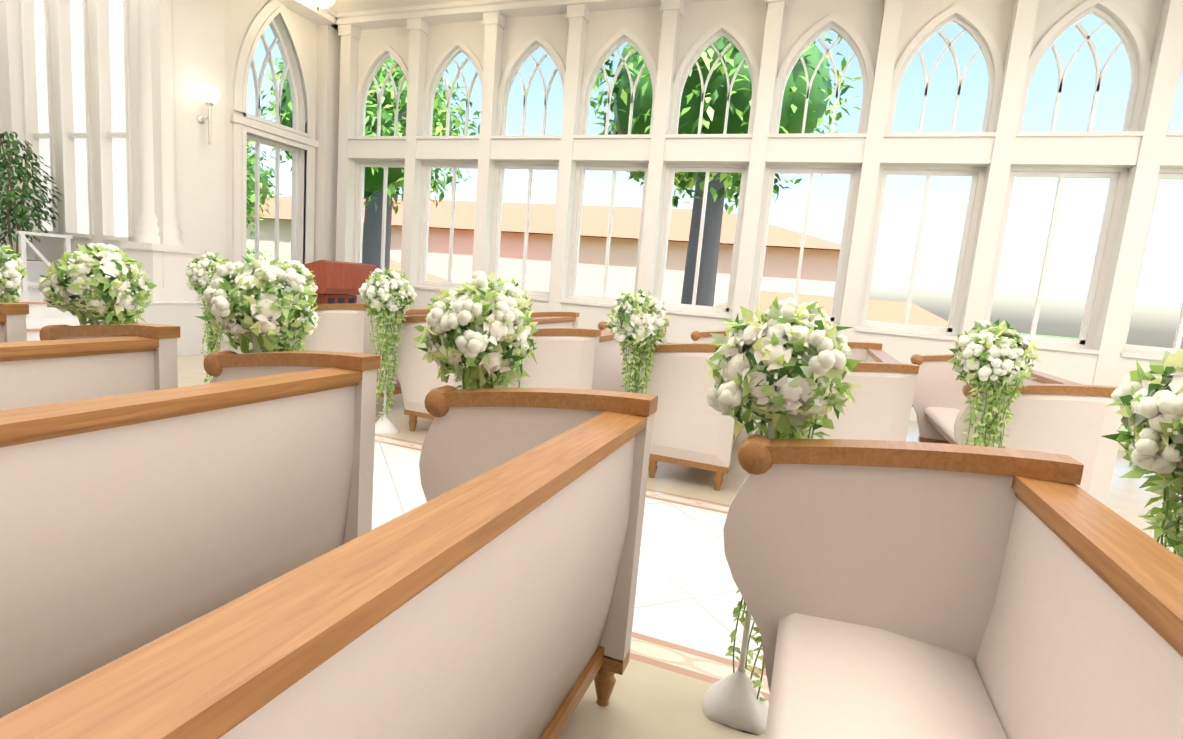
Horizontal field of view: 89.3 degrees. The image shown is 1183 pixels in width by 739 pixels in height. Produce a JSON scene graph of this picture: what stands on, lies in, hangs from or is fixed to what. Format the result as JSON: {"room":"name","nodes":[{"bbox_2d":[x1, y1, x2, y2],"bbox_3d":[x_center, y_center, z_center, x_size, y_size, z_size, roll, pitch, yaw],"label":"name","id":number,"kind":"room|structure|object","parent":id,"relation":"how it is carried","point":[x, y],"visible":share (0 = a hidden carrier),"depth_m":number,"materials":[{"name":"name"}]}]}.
{"room":"wedding chapel","nodes":[
{"label":"wedding chapel","id":0,"kind":"room"},
{"bbox_2d":[0,0,163,286],"bbox_3d":[-6.989,-3.798,5.136,3.000,6.310,5.000,8,8,20],"label":"wall","id":1,"kind":"structure","parent":0,"point":[50,249],"depth_m":7.33,"materials":[{"name":"white paint"}]},
{"bbox_2d":[0,0,133,259],"bbox_3d":[-7.014,-3.751,5.151,2.385,6.010,4.600,8,8,20],"label":"window frame","id":2,"kind":"structure","parent":1,"relation":"attached to","point":[13,97],"depth_m":7.38,"materials":[{"name":"white wood"}]},
{"bbox_2d":[0,288,210,355],"bbox_3d":[-6.441,-0.549,5.282,4.545,1.030,5.300,8,8,20],"label":"steps","id":3,"kind":"structure","parent":0,"point":[181,314],"depth_m":6.90,"materials":[{"name":"tile"}]},
{"bbox_2d":[0,131,61,287],"bbox_3d":[-6.933,-1.907,7.199,0.875,1.816,0.836,8,8,20],"label":"ficus plant","id":4,"kind":"object","parent":3,"relation":"on","point":[36,269],"visible":0.9,"depth_m":7.17,"materials":[{"name":"green plant"}]},
{"bbox_2d":[16,230,72,290],"bbox_3d":[-6.387,-1.255,7.011,0.060,0.672,0.520,8,8,20],"label":"railing","id":5,"kind":"object","parent":3,"relation":"on","point":[23,240],"visible":0.73,"depth_m":6.84,"materials":[{"name":"white paint"}]},
{"bbox_2d":[329,0,471,12],"bbox_3d":[0.659,-5.059,2.118,13.612,2.635,10.000,8,8,20],"label":"ceiling","id":6,"kind":"structure","parent":0,"point":[340,6],"depth_m":8.39,"materials":[{"name":"white paint"}]},
{"bbox_2d":[306,0,335,10],"bbox_3d":[-2.416,-5.122,3.269,10.313,2.015,8.680,8,8,20],"label":"light fixtures","id":7,"kind":"object","parent":6,"relation":"attached to","point":[317,4],"visible":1,"depth_m":8.15,"materials":[{"name":"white glass"}]},
{"bbox_2d":[173,0,1182,450],"bbox_3d":[0.456,-2.594,2.462,14.200,7.000,10.600,8,8,20],"label":"wall","id":8,"kind":"structure","parent":0,"point":[747,20],"depth_m":7.39,"materials":[{"name":"white paint"}]},
{"bbox_2d":[197,83,219,144],"bbox_3d":[-4.749,-3.165,7.422,0.275,0.721,0.230,8,8,20],"label":"sconce","id":9,"kind":"object","parent":8,"relation":"attached to","point":[209,94],"visible":1,"depth_m":7.35,"materials":[{"name":"white glass"}]},
{"bbox_2d":[247,6,1182,410],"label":"window","id":10,"kind":"structure","parent":8,"relation":"in","point":[1105,18],"depth_m":7.34,"materials":[{"name":"white wood"}]},
{"bbox_2d":[177,344,1182,738],"bbox_3d":[-0.955,0.708,3.353,16.600,0.001,10.600,8,8,20],"label":"floor","id":11,"kind":"structure","parent":0,"point":[687,598],"depth_m":2.61,"materials":[{"name":"tile"}]},
{"bbox_2d":[0,303,28,341],"bbox_3d":[-3.280,0.236,1.889,0.739,0.950,2.136,8,8,20],"label":"pew","id":12,"kind":"object","parent":11,"relation":"on","point":[13,328],"visible":0.19,"depth_m":2.65,"materials":[{"name":"fabric"}]},
{"bbox_2d":[0,245,31,302],"bbox_3d":[-3.131,-0.073,3.053,0.417,1.261,0.429,8,8,20],"label":"flower arrangement","id":13,"kind":"object","parent":11,"relation":"on","point":[12,272],"visible":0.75,"depth_m":3.03,"materials":[{"name":"white plant"}]},
{"bbox_2d":[0,324,179,409],"bbox_3d":[-2.376,0.358,1.562,0.739,0.950,2.136,8,8,20],"label":"pew","id":14,"kind":"object","parent":11,"relation":"on","point":[59,363],"visible":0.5,"depth_m":2.13,"materials":[{"name":"fabric"}]},
{"bbox_2d":[38,243,156,324],"bbox_3d":[-2.209,0.058,2.727,0.413,1.247,0.403,8,8,20],"label":"flower arrangement","id":15,"kind":"object","parent":11,"relation":"on","point":[104,283],"visible":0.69,"depth_m":2.57,"materials":[{"name":"white plant"}]},
{"bbox_2d":[120,0,196,300],"bbox_3d":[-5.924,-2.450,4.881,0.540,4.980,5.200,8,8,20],"label":"column","id":16,"kind":"structure","parent":11,"relation":"on","point":[168,267],"depth_m":6.98,"materials":[{"name":"white paint"}]},
{"bbox_2d":[0,350,380,717],"bbox_3d":[-1.471,0.481,1.234,0.739,0.950,2.136,8,8,20],"label":"pew","id":17,"kind":"object","parent":11,"relation":"on","point":[131,522],"visible":0.73,"depth_m":1.44,"materials":[{"name":"fabric"}]},
{"bbox_2d":[185,250,233,382],"bbox_3d":[-3.242,-0.378,5.139,0.405,1.266,0.413,8,8,20],"label":"flower arrangement","id":18,"kind":"object","parent":11,"relation":"on","point":[199,271],"visible":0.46,"depth_m":4.98,"materials":[{"name":"plant"}]},
{"bbox_2d":[195,256,320,352],"bbox_3d":[-1.297,0.182,2.390,0.407,1.248,0.436,8,8,20],"label":"flower arrangement","id":19,"kind":"object","parent":11,"relation":"on","point":[258,304],"visible":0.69,"depth_m":2.23,"materials":[{"name":"white plant"}]},
{"bbox_2d":[276,258,317,350],"bbox_3d":[-2.446,-0.262,4.839,0.414,1.252,0.403,8,8,20],"label":"flower arrangement","id":20,"kind":"object","parent":11,"relation":"on","point":[299,267],"visible":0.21,"depth_m":4.74,"materials":[{"name":"white plant"}]},
{"bbox_2d":[0,385,657,738],"bbox_3d":[-0.566,0.604,0.907,0.739,0.950,2.136,8,8,20],"label":"pew","id":21,"kind":"object","parent":11,"relation":"on","point":[487,590],"visible":1,"depth_m":0.87,"materials":[{"name":"fabric"}]},
{"bbox_2d":[303,260,376,304],"bbox_3d":[-3.631,-0.876,8.399,0.700,1.280,0.940,8,8,20],"label":"lectern","id":22,"kind":"object","parent":11,"relation":"on","point":[338,281],"visible":0.33,"depth_m":8.07,"materials":[{"name":"brown wood"}]},
{"bbox_2d":[296,303,429,397],"bbox_3d":[-1.786,-0.195,5.855,0.739,0.950,2.136,8,8,20],"label":"pew","id":23,"kind":"object","parent":11,"relation":"on","point":[344,327],"visible":0.15,"depth_m":4.80,"materials":[{"name":"fabric"}]},
{"bbox_2d":[358,268,416,434],"bbox_3d":[-1.547,-0.141,4.523,0.428,1.252,0.429,8,8,20],"label":"flower arrangement","id":24,"kind":"object","parent":11,"relation":"on","point":[390,296],"visible":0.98,"depth_m":4.41,"materials":[{"name":"green plant"}]},
{"bbox_2d":[412,270,537,388],"bbox_3d":[-0.402,0.294,2.065,0.414,1.267,0.415,8,8,20],"label":"flower arrangement","id":25,"kind":"object","parent":11,"relation":"on","point":[478,330],"visible":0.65,"depth_m":1.89,"materials":[{"name":"white plant"}]},
{"bbox_2d":[390,312,579,431],"bbox_3d":[-0.882,-0.072,5.528,0.739,0.950,2.136,8,8,20],"label":"pew","id":26,"kind":"object","parent":11,"relation":"on","point":[417,375],"visible":0.31,"depth_m":4.58,"materials":[{"name":"fabric"}]},
{"bbox_2d":[489,277,533,387],"bbox_3d":[-0.638,-0.021,4.192,0.418,1.259,0.417,8,8,20],"label":"flower arrangement","id":27,"kind":"object","parent":11,"relation":"on","point":[514,281],"visible":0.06,"depth_m":4.09,"materials":[{"name":"white plant"}]},
{"bbox_2d":[507,321,668,391],"bbox_3d":[0.023,0.050,5.200,0.739,0.950,2.136,8,8,20],"label":"pew","id":28,"kind":"object","parent":11,"relation":"on","point":[577,358],"visible":0.31,"depth_m":4.16,"materials":[{"name":"fabric"}]},
{"bbox_2d":[605,289,668,393],"bbox_3d":[0.265,0.105,3.867,0.428,1.251,0.411,8,8,20],"label":"flower arrangement","id":29,"kind":"object","parent":11,"relation":"on","point":[639,317],"visible":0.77,"depth_m":3.73,"materials":[{"name":"white plant"}]},
{"bbox_2d":[626,331,752,490],"bbox_3d":[0.928,0.173,4.873,0.739,0.950,2.136,8,8,20],"label":"pew","id":30,"kind":"object","parent":11,"relation":"on","point":[692,428],"visible":0.6,"depth_m":3.86,"materials":[{"name":"fabric"}]},
{"bbox_2d":[702,296,861,734],"bbox_3d":[0.501,0.420,1.738,0.417,1.260,0.410,8,8,20],"label":"flower arrangement","id":31,"kind":"object","parent":11,"relation":"on","point":[786,367],"visible":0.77,"depth_m":1.60,"materials":[{"name":"white plant"}]},
{"bbox_2d":[780,303,831,438],"bbox_3d":[1.165,0.225,3.536,0.410,1.257,0.442,8,8,20],"label":"flower arrangement","id":32,"kind":"object","parent":11,"relation":"on","point":[828,320],"visible":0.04,"depth_m":3.38,"materials":[{"name":"white plant"}]},
{"bbox_2d":[798,342,918,440],"bbox_3d":[1.833,0.295,4.545,0.739,0.950,2.136,8,8,20],"label":"pew","id":33,"kind":"object","parent":11,"relation":"on","point":[880,407],"visible":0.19,"depth_m":3.47,"materials":[{"name":"fabric"}]},
{"bbox_2d":[723,434,1182,738],"bbox_3d":[0.339,0.726,0.579,0.739,0.950,2.136,8,8,20],"label":"pew","id":34,"kind":"object","parent":11,"relation":"on","point":[903,590],"visible":1,"depth_m":1.34,"materials":[{"name":"fabric"}]},
{"bbox_2d":[948,319,1041,447],"bbox_3d":[2.082,0.353,3.207,0.410,1.249,0.418,8,8,20],"label":"flower arrangement","id":35,"kind":"object","parent":11,"relation":"on","point":[997,359],"visible":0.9,"depth_m":3.08,"materials":[{"name":"plant"}]},
{"bbox_2d":[910,354,1122,505],"bbox_3d":[2.737,0.418,4.218,0.739,0.950,2.136,8,8,20],"label":"pew","id":36,"kind":"object","parent":11,"relation":"on","point":[1058,415],"visible":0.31,"depth_m":3.19,"materials":[{"name":"fabric"}]},
{"bbox_2d":[1102,348,1182,558],"bbox_3d":[1.399,0.546,1.408,0.425,1.252,0.401,8,8,20],"label":"flower arrangement","id":37,"kind":"object","parent":11,"relation":"on","point":[1151,407],"visible":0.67,"depth_m":1.38,"materials":[{"name":"white plant"}]},
{"label":"outside","id":38,"kind":"structure","parent":0,"visible":0},
{"bbox_2d":[1020,333,1127,431],"bbox_3d":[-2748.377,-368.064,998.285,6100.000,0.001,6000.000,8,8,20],"label":"ground","id":39,"kind":"structure","parent":38,"point":[1124,429],"depth_m":232.39,"materials":[{"name":"green"}]},
{"bbox_2d":[246,142,270,248],"bbox_3d":[-13.142,-3.445,15.841,8.363,9.732,8.072,8,8,20],"label":"tree","id":40,"kind":"object","parent":39,"relation":"on","point":[252,200],"visible":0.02,"depth_m":17.27,"materials":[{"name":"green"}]},
{"bbox_2d":[246,248,272,261],"bbox_3d":[-12.232,0.155,7.526,1.704,5.051,18.212,8,8,20],"label":"garden","id":41,"kind":"object","parent":39,"relation":"on","point":[248,252],"depth_m":15.14,"materials":[{"name":"green plant"}]},
{"bbox_2d":[246,140,284,228],"bbox_3d":[-17.570,-5.893,26.086,7.240,10.971,7.263,8,8,20],"label":"tree","id":42,"kind":"object","parent":39,"relation":"on","point":[266,185],"visible":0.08,"depth_m":26.57,"materials":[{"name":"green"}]},
{"bbox_2d":[258,57,480,274],"bbox_3d":[-4.948,-2.401,13.615,4.789,9.646,4.877,8,8,20],"label":"tree","id":43,"kind":"object","parent":39,"relation":"on","point":[373,207],"visible":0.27,"depth_m":12.61,"materials":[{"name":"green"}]},
{"bbox_2d":[246,196,1124,427],"bbox_3d":[-6.337,-4.563,30.049,46.000,9.100,24.000,8,8,20],"label":"building","id":44,"kind":"structure","parent":39,"relation":"on","point":[818,267],"depth_m":27.25,"materials":[{"name":"beige"}]},
{"bbox_2d":[590,33,862,306],"bbox_3d":[2.037,-1.656,11.226,4.832,10.004,4.778,8,8,20],"label":"tree","id":45,"kind":"object","parent":39,"relation":"on","point":[792,109],"visible":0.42,"depth_m":9.56,"materials":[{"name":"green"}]}
]}

